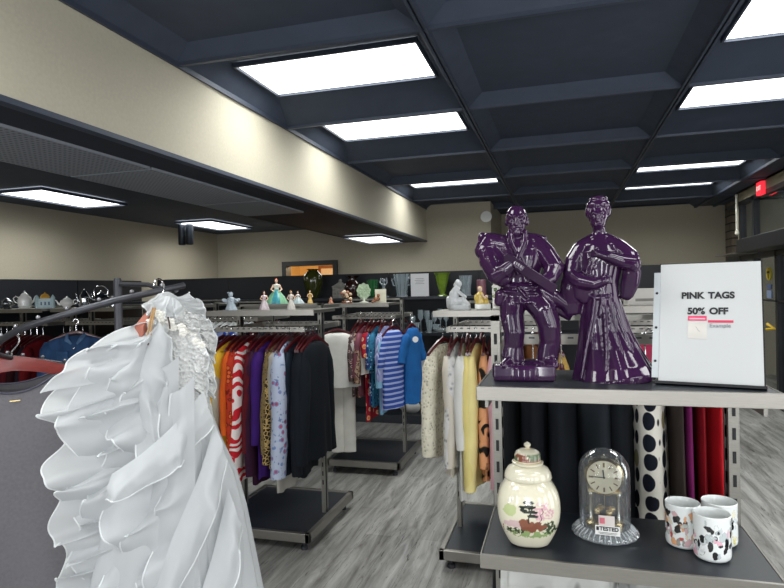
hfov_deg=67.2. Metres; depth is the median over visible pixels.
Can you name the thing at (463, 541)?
clothing rack
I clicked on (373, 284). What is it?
glass vase
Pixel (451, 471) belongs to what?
cardigan
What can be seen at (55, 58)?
ceiling beam
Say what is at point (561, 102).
ceiling
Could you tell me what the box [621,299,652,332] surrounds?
clothing rack
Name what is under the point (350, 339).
blouse
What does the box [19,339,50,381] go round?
blouse
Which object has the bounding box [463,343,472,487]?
blouse
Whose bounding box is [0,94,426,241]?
trim
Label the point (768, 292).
sticker
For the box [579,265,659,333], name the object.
shelving unit
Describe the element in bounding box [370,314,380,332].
clothes hanger
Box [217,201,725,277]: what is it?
wall
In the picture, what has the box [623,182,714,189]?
recessed light
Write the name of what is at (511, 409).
coat
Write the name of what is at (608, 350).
statue
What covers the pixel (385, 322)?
clothes hanger
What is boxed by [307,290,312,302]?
figurine
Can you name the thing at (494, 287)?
ornament
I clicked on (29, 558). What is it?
shirt
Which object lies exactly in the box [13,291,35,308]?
teapot
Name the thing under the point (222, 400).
blouse
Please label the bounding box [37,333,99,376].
denim jacket
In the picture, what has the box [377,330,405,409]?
striped dress
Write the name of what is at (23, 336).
clothes hanger
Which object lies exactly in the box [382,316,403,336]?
clothes hanger
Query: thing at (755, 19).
recessed light
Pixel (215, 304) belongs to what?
clothing rack
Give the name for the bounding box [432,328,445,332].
glass dish
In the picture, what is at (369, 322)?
clothes hanger
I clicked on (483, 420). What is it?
blouse
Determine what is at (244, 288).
shelving unit
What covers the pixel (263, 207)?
air vent
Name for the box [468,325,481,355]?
clothes hanger
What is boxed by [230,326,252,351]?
clothes hanger
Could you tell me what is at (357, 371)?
blouse
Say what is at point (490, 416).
shirt
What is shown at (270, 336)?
clothes hanger
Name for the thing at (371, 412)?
dress
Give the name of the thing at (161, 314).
fabric flower
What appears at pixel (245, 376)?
blouse
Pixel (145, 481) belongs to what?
gown
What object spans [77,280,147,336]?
shelving unit
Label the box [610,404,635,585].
dress
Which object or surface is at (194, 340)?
fabric flower
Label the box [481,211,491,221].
fire alarm
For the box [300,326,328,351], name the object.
clothes hanger
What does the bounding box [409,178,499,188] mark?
recessed light
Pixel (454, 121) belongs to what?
recessed light
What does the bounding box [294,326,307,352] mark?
clothes hanger
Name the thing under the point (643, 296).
carton
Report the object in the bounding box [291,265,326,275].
wall
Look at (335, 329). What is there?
clothes hanger
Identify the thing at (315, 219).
trim
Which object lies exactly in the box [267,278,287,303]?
figurine
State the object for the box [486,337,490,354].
clothes hanger
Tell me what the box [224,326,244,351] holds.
clothes hanger
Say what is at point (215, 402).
shirt
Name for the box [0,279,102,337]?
shelving unit
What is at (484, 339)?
clothes hanger
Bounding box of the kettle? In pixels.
[88,285,108,307]
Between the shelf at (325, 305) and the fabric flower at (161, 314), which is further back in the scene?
the shelf at (325, 305)
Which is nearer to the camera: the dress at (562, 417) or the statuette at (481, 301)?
the dress at (562, 417)
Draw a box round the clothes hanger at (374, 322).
[368,315,378,332]
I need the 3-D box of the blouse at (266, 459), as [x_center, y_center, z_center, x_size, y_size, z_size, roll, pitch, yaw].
[-0.716,0.685,3.737,0.088,0.772,0.503,-1,0,9]
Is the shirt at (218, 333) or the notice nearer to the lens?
the shirt at (218, 333)
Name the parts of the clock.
glass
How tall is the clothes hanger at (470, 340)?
0.158 m
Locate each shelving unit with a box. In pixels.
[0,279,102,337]
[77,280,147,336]
[139,278,228,322]
[213,275,305,334]
[298,273,389,422]
[382,270,480,424]
[477,268,578,369]
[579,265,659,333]
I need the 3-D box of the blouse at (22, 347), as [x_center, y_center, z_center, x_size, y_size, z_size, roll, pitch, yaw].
[-3.159,0.712,5.265,0.101,0.611,0.510,-1,0,10]
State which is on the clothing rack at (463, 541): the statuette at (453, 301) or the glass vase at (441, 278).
the statuette at (453, 301)
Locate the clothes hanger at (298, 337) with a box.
[284,326,302,352]
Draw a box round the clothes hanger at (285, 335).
[272,326,286,351]
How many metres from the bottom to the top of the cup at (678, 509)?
0.100 m
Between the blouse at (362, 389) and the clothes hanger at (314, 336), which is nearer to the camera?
the clothes hanger at (314, 336)
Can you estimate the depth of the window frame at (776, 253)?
7.41 m
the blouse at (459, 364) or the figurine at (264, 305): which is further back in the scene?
the figurine at (264, 305)
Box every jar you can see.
[35,292,54,308]
[477,280,485,294]
[497,441,560,547]
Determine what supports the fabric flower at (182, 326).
on the gown
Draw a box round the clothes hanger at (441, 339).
[427,325,448,355]
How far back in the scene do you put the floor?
4.06 m
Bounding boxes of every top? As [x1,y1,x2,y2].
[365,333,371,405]
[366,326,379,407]
[421,343,448,457]
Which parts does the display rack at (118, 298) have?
post, support arm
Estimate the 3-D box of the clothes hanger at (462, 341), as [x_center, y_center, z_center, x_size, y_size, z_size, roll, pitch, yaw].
[0.405,0.258,3.392,0.016,0.158,0.360,-1,0,13]
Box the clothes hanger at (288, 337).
[276,326,293,352]
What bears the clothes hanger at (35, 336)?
hanging from the clothing rack at (23, 312)
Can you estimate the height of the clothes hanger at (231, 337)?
0.148 m
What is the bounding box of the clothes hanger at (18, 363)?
[0,335,64,373]
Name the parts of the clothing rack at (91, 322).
post, hang rail, hang rail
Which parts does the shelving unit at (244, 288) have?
shelf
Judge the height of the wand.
0.604 m
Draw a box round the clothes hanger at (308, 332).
[298,320,317,341]
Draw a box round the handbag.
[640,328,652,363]
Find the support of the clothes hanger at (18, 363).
hanging from the display rack at (118, 298)
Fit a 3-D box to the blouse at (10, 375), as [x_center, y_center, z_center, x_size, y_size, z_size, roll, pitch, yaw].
[-3.224,0.712,5.284,0.094,0.606,0.512,-1,0,19]
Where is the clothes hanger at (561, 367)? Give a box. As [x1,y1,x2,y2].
[559,332,564,369]
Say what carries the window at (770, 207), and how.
in the wall at (772, 180)
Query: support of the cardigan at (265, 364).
hanging from the clothes hanger at (277, 339)
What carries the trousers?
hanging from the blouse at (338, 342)
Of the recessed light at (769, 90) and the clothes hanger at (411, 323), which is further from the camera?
the clothes hanger at (411, 323)
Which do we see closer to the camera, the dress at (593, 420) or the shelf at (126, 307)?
the dress at (593, 420)
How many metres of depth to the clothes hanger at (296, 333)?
4.31 m
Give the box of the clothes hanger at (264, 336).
[248,326,271,351]
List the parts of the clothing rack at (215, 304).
post, hang rail, hang rail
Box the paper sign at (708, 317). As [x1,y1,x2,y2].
[652,260,767,389]
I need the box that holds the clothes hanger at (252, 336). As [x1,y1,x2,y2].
[234,326,255,351]
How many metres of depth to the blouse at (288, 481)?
3.57 m
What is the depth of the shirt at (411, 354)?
5.14 m
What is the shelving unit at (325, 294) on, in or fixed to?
on the floor
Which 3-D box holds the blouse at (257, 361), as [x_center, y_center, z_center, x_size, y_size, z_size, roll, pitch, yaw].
[-0.756,0.716,3.752,0.092,0.832,0.500,-1,0,22]
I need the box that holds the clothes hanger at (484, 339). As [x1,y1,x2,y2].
[482,325,485,355]
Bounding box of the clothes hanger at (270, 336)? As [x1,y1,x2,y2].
[255,326,274,351]
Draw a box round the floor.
[248,408,783,587]
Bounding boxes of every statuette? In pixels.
[446,279,470,309]
[474,286,490,309]
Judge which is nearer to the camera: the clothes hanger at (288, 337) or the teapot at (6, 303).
the clothes hanger at (288, 337)
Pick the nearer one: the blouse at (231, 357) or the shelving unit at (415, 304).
the blouse at (231, 357)
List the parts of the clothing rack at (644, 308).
hang rail, hang rail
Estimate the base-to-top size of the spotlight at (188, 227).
0.323 m
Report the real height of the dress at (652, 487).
0.988 m
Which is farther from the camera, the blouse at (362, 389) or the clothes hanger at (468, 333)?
the blouse at (362, 389)
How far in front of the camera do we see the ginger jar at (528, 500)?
1.38 m
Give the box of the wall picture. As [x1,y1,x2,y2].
[318,265,332,274]
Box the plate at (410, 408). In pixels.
[400,403,420,412]
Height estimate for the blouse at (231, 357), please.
0.730 m
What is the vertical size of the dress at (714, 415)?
0.992 m
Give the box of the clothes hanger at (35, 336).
[20,335,46,346]
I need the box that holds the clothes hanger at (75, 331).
[49,319,101,340]
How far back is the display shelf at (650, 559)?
1.33 m
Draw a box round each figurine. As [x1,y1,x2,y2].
[222,292,239,310]
[259,291,269,309]
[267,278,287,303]
[287,290,295,309]
[293,291,303,302]
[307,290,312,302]
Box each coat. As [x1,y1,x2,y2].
[493,401,519,587]
[520,402,548,467]
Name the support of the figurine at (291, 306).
on the clothing rack at (296, 514)
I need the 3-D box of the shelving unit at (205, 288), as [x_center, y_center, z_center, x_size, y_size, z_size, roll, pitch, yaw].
[-2.840,0.697,8.113,1.145,1.815,0.470,-1,0,16]
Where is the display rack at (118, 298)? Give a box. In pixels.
[0,278,185,364]
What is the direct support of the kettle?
on the clothing rack at (91, 322)
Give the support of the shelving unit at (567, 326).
on the floor
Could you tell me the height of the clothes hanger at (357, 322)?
0.153 m
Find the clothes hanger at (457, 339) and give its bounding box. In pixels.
[449,325,460,355]
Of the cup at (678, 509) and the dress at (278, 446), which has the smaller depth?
the cup at (678, 509)
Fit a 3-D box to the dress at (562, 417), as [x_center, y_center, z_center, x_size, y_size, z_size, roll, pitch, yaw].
[0.567,0.761,1.921,0.170,0.984,0.360,-1,0,19]
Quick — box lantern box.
[332,279,344,297]
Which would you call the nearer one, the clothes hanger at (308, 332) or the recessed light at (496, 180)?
the clothes hanger at (308, 332)
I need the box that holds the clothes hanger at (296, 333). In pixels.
[293,320,304,338]
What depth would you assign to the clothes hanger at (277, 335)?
3.67 m
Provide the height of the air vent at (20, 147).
0.015 m
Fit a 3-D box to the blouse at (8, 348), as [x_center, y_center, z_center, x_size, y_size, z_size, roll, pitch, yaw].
[-3.289,0.716,5.303,0.096,0.614,0.514,-1,0,19]
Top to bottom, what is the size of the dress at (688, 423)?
0.994 m
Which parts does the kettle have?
handle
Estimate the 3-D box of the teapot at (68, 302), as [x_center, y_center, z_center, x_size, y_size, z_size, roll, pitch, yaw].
[-2.910,0.073,5.279,0.120,0.107,0.145,-1,0,22]
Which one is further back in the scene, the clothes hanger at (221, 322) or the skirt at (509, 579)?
the clothes hanger at (221, 322)
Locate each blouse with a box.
[0,339,27,382]
[5,340,25,382]
[15,339,43,381]
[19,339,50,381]
[210,341,230,446]
[219,340,243,450]
[225,340,250,444]
[241,340,262,453]
[250,341,270,479]
[262,352,270,468]
[267,340,300,492]
[325,333,368,387]
[347,326,357,396]
[352,326,365,396]
[353,333,362,397]
[443,343,459,468]
[453,343,469,501]
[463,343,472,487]
[464,343,484,492]
[478,343,489,481]
[523,344,537,358]
[557,354,569,369]
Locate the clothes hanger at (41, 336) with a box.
[24,326,52,346]
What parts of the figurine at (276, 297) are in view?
skirt panel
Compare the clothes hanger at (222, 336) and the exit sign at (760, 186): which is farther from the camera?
the exit sign at (760, 186)
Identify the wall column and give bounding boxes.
[725,202,737,261]
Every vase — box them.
[303,269,322,298]
[344,276,359,297]
[366,279,377,297]
[391,274,410,296]
[434,272,449,295]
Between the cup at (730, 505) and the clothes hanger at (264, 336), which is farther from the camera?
the clothes hanger at (264, 336)
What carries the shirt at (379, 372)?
hanging from the clothes hanger at (385, 322)
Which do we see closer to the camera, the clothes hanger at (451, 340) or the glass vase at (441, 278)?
the clothes hanger at (451, 340)
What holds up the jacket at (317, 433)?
hanging from the clothes hanger at (314, 336)
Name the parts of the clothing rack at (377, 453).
post, hang rail, frame, hang rail, post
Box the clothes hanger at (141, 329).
[135,278,164,336]
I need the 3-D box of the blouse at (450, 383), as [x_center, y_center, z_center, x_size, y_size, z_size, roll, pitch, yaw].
[0.386,0.629,3.402,0.086,0.684,0.494,-1,0,22]
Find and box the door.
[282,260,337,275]
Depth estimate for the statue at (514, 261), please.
1.43 m
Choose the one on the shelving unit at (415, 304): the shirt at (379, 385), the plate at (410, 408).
the plate at (410, 408)
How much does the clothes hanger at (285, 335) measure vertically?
0.148 m
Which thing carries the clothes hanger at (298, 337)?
hanging from the clothing rack at (296, 514)
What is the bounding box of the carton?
[623,288,653,305]
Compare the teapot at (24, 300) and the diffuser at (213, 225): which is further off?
the diffuser at (213, 225)
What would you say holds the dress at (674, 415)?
hanging from the clothes hanger
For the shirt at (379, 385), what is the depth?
4.94 m
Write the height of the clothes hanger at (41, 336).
0.213 m
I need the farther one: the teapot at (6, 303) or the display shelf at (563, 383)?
the teapot at (6, 303)
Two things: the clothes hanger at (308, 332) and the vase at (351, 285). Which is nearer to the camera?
the clothes hanger at (308, 332)
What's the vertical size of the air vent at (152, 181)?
0.015 m
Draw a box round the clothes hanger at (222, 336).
[217,326,230,342]
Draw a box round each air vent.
[0,123,149,175]
[71,167,260,204]
[199,199,303,215]
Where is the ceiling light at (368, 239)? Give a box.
[343,234,403,243]
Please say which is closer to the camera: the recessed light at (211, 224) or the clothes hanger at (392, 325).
the clothes hanger at (392, 325)
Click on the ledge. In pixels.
(728, 254)
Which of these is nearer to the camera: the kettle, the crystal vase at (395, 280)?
the kettle
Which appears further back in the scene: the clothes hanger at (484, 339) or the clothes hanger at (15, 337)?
the clothes hanger at (15, 337)
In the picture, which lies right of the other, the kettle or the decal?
the decal
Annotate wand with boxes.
[735,194,738,234]
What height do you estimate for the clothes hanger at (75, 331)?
0.188 m
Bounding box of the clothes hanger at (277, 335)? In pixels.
[267,327,279,351]
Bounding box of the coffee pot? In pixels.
[75,288,92,306]
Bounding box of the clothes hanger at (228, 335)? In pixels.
[216,326,230,350]
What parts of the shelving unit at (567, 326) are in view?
shelf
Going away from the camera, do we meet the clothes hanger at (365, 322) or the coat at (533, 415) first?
the coat at (533, 415)
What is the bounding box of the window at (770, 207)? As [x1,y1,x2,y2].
[743,187,783,392]
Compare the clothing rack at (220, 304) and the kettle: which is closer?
the kettle
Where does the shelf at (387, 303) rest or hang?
attached to the clothing rack at (377, 453)
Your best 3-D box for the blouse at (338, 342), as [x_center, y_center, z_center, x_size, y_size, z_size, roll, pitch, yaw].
[-0.462,0.568,5.044,0.612,0.468,0.126,-1,0,0]
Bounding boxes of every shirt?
[0,373,65,587]
[211,340,231,436]
[214,330,236,341]
[374,326,391,410]
[375,333,386,414]
[397,327,426,404]
[486,356,493,490]
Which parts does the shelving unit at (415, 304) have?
shelf, shelf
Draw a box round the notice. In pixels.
[411,273,428,295]
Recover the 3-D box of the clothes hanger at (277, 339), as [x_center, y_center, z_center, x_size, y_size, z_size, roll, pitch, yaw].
[-0.690,0.275,3.725,0.015,0.148,0.370,-1,0,22]
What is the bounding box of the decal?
[766,267,770,288]
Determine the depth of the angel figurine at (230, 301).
3.85 m
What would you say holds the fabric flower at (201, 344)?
on the gown
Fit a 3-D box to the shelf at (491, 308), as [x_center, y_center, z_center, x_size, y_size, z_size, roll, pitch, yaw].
[0.600,0.100,3.434,0.657,0.020,0.350,-1,0,16]
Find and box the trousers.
[332,387,355,451]
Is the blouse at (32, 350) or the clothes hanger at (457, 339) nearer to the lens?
the clothes hanger at (457, 339)
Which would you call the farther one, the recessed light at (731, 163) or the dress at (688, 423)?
the recessed light at (731, 163)
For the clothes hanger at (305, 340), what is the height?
0.148 m
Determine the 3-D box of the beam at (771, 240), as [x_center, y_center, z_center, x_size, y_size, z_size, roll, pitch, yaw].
[4.228,-0.617,5.937,0.300,0.180,4.150,-1,0,16]
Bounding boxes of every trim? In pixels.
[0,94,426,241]
[0,105,421,242]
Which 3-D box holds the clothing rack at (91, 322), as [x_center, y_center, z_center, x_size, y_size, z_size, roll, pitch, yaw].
[-2.543,0.857,5.498,0.747,1.520,0.800,-1,0,16]
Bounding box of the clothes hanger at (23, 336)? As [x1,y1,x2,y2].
[5,323,28,346]
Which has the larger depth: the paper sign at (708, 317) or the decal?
the decal
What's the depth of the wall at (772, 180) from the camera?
7.72 m
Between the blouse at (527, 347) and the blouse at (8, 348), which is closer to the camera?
the blouse at (527, 347)
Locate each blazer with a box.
[284,342,324,475]
[289,352,318,477]
[292,340,314,466]
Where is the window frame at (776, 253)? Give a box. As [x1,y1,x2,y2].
[727,181,783,411]
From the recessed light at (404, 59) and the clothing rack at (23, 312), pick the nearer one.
the recessed light at (404, 59)
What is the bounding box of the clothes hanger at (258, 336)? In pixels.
[246,326,260,351]
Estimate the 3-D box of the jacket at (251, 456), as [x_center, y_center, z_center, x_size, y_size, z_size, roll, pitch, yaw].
[-0.800,0.737,3.761,0.086,0.874,0.500,-1,0,19]
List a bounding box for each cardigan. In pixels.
[260,340,288,454]
[442,344,458,476]
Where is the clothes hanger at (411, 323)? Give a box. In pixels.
[403,315,419,333]
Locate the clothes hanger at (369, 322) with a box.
[364,314,371,332]
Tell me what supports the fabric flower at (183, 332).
on the gown
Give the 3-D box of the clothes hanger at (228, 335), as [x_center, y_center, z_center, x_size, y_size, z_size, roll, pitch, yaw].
[-1.060,0.282,3.831,0.015,0.148,0.370,-1,0,11]
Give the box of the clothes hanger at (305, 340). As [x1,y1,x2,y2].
[296,326,317,352]
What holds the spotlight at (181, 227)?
attached to the ceiling at (141, 208)
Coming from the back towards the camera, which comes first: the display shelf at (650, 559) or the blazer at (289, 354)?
the blazer at (289, 354)
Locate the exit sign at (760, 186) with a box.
[756,181,764,195]
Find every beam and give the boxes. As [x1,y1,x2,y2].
[0,0,426,239]
[736,228,783,252]
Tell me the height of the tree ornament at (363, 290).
0.181 m
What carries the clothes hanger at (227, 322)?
hanging from the clothing rack at (215, 304)
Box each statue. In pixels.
[475,205,571,381]
[559,195,655,383]
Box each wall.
[0,202,217,315]
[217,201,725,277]
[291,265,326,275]
[737,168,783,238]
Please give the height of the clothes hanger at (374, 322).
0.153 m
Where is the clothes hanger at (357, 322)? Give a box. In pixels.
[350,315,359,332]
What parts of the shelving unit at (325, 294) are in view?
shelf, shelf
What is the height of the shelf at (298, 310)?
0.020 m
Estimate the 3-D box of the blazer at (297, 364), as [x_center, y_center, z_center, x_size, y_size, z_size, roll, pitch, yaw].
[-0.505,0.659,3.678,0.085,0.730,0.501,-1,0,16]
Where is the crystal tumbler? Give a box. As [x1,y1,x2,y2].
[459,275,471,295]
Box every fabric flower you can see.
[158,311,164,318]
[166,318,174,325]
[170,324,176,330]
[177,323,185,329]
[179,329,187,336]
[191,337,199,344]
[198,341,205,348]
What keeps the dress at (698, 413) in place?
hanging from the clothes hanger
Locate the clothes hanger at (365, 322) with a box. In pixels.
[357,314,370,332]
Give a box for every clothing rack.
[0,305,100,334]
[50,304,146,334]
[201,300,239,322]
[206,301,289,333]
[206,303,352,549]
[327,298,420,475]
[433,300,560,568]
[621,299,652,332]
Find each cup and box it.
[665,496,700,549]
[692,506,731,562]
[701,495,738,546]
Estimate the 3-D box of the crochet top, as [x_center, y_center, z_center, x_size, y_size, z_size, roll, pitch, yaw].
[0.301,0.604,3.406,0.086,0.631,0.510,-1,0,33]
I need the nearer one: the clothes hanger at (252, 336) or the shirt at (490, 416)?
the shirt at (490, 416)
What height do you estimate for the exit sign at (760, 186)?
0.170 m
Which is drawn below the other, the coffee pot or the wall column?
the coffee pot
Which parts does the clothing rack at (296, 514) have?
post, hang rail, frame, hang rail, post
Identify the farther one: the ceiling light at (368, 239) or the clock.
the ceiling light at (368, 239)
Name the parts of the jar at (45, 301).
dome lid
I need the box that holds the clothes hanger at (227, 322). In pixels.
[220,317,230,326]
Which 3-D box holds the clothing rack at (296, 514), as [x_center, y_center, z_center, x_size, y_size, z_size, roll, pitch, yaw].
[-0.731,0.827,4.067,0.784,1.520,0.800,-1,0,16]
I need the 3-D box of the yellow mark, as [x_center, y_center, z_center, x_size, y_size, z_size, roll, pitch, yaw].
[4.848,0.423,7.565,0.079,0.109,0.227,-1,0,16]
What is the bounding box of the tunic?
[229,341,250,480]
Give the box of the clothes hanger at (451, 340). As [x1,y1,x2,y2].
[447,327,453,355]
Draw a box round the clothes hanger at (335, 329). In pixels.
[325,320,350,334]
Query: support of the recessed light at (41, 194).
in the ceiling at (141, 208)
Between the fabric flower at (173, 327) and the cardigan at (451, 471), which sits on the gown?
the fabric flower at (173, 327)
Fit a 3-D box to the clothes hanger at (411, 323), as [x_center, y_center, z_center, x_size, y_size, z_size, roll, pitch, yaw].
[0.173,0.262,5.205,0.015,0.173,0.250,-1,1,34]
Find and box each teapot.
[0,297,16,308]
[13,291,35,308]
[55,296,77,307]
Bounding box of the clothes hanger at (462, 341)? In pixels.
[458,325,466,355]
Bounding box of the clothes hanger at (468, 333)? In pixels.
[465,319,471,344]
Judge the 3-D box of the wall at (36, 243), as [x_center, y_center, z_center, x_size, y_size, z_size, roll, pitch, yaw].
[-5.083,0.304,4.675,0.150,2.750,13.400,-1,0,16]
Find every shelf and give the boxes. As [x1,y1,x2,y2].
[75,306,143,309]
[218,308,334,312]
[244,304,338,308]
[332,302,398,304]
[437,308,499,310]
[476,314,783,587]
[480,370,778,392]
[483,507,783,583]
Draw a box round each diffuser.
[183,221,243,229]
[350,237,398,242]
[626,183,709,188]
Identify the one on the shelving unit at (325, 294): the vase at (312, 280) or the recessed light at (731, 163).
the vase at (312, 280)
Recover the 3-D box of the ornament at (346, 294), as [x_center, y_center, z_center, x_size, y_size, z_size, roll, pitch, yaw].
[-0.410,0.023,5.337,0.112,0.121,0.110,-1,0,-4]
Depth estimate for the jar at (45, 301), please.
5.32 m
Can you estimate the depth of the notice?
7.04 m
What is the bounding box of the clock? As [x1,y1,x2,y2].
[571,447,639,544]
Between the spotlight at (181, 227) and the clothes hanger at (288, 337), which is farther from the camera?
the spotlight at (181, 227)
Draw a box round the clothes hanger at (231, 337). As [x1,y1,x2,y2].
[217,326,236,348]
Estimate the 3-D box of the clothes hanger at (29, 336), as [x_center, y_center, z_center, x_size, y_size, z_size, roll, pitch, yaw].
[-3.232,0.352,5.282,0.015,0.213,0.380,-1,0,19]
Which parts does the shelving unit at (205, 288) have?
shelf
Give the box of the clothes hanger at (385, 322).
[378,314,392,332]
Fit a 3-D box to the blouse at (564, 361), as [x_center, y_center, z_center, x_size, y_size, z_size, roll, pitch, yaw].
[0.879,0.631,3.261,0.159,0.708,0.494,-1,0,-7]
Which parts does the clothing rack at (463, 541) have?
post, frame, hang rail, hang rail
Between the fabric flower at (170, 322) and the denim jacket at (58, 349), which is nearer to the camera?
the fabric flower at (170, 322)
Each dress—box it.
[270,341,290,479]
[360,326,378,422]
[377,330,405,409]
[548,402,579,512]
[577,403,611,513]
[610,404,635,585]
[632,405,669,519]
[666,406,686,496]
[684,406,694,498]
[692,407,707,503]
[705,407,723,495]
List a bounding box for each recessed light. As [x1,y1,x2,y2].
[0,187,127,208]
[174,219,252,230]
[233,36,437,96]
[321,112,468,141]
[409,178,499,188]
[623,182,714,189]
[635,160,746,172]
[676,78,783,110]
[720,0,783,43]
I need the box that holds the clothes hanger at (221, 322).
[213,317,228,329]
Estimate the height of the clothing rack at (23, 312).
1.520 m
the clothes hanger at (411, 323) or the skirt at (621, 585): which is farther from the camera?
the clothes hanger at (411, 323)
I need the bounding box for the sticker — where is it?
[767,290,771,297]
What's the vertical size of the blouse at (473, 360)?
0.788 m
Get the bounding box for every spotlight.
[178,224,185,244]
[185,223,193,244]
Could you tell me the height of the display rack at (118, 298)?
1.652 m
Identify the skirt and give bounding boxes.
[500,570,618,587]
[619,583,660,587]
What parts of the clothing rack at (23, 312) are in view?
post, hang rail, post, hang rail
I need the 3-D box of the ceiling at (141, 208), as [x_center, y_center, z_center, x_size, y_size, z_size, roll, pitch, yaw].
[-3.648,-1.100,4.247,3.100,0.100,13.200,-1,0,16]
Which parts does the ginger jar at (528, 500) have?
lid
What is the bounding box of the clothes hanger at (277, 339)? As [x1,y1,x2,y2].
[265,326,283,351]
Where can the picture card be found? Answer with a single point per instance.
(380, 294)
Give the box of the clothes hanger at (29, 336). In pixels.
[11,321,34,346]
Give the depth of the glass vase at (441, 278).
7.02 m
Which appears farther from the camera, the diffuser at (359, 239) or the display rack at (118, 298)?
the diffuser at (359, 239)
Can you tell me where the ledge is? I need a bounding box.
[715,252,757,256]
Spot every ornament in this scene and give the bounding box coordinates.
[340,290,352,302]
[357,283,370,302]
[492,284,499,309]
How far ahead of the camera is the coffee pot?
5.20 m
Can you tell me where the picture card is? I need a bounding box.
[371,289,385,302]
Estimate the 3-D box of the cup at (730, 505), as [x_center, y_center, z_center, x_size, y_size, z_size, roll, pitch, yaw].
[0.775,0.538,1.396,0.079,0.100,0.079,-1,0,23]
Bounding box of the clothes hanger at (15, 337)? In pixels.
[1,322,22,346]
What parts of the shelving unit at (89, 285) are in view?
shelf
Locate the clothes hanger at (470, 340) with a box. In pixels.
[465,325,472,355]
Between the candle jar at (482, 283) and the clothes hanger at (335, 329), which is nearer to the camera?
the clothes hanger at (335, 329)
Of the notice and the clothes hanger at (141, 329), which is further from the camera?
the notice
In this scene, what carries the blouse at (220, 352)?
hanging from the clothes hanger at (231, 337)
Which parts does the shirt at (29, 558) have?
neckline trim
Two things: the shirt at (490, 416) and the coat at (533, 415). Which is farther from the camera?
the shirt at (490, 416)
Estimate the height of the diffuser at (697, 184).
0.008 m
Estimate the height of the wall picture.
0.300 m
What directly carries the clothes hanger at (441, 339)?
hanging from the clothing rack at (463, 541)
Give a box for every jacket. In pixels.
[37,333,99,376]
[245,340,270,485]
[299,340,336,466]
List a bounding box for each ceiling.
[0,162,304,233]
[59,0,783,213]
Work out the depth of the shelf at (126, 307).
5.12 m
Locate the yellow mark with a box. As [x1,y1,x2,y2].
[765,323,775,330]
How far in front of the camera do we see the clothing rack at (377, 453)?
5.37 m
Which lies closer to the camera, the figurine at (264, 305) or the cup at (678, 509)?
the cup at (678, 509)
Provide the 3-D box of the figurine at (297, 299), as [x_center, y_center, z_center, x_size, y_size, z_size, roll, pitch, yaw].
[-0.682,0.029,4.281,0.100,0.100,0.083,-1,0,6]
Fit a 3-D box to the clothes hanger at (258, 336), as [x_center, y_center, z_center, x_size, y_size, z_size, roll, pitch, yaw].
[-0.854,0.278,3.772,0.015,0.148,0.370,-1,0,9]
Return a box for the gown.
[35,292,263,587]

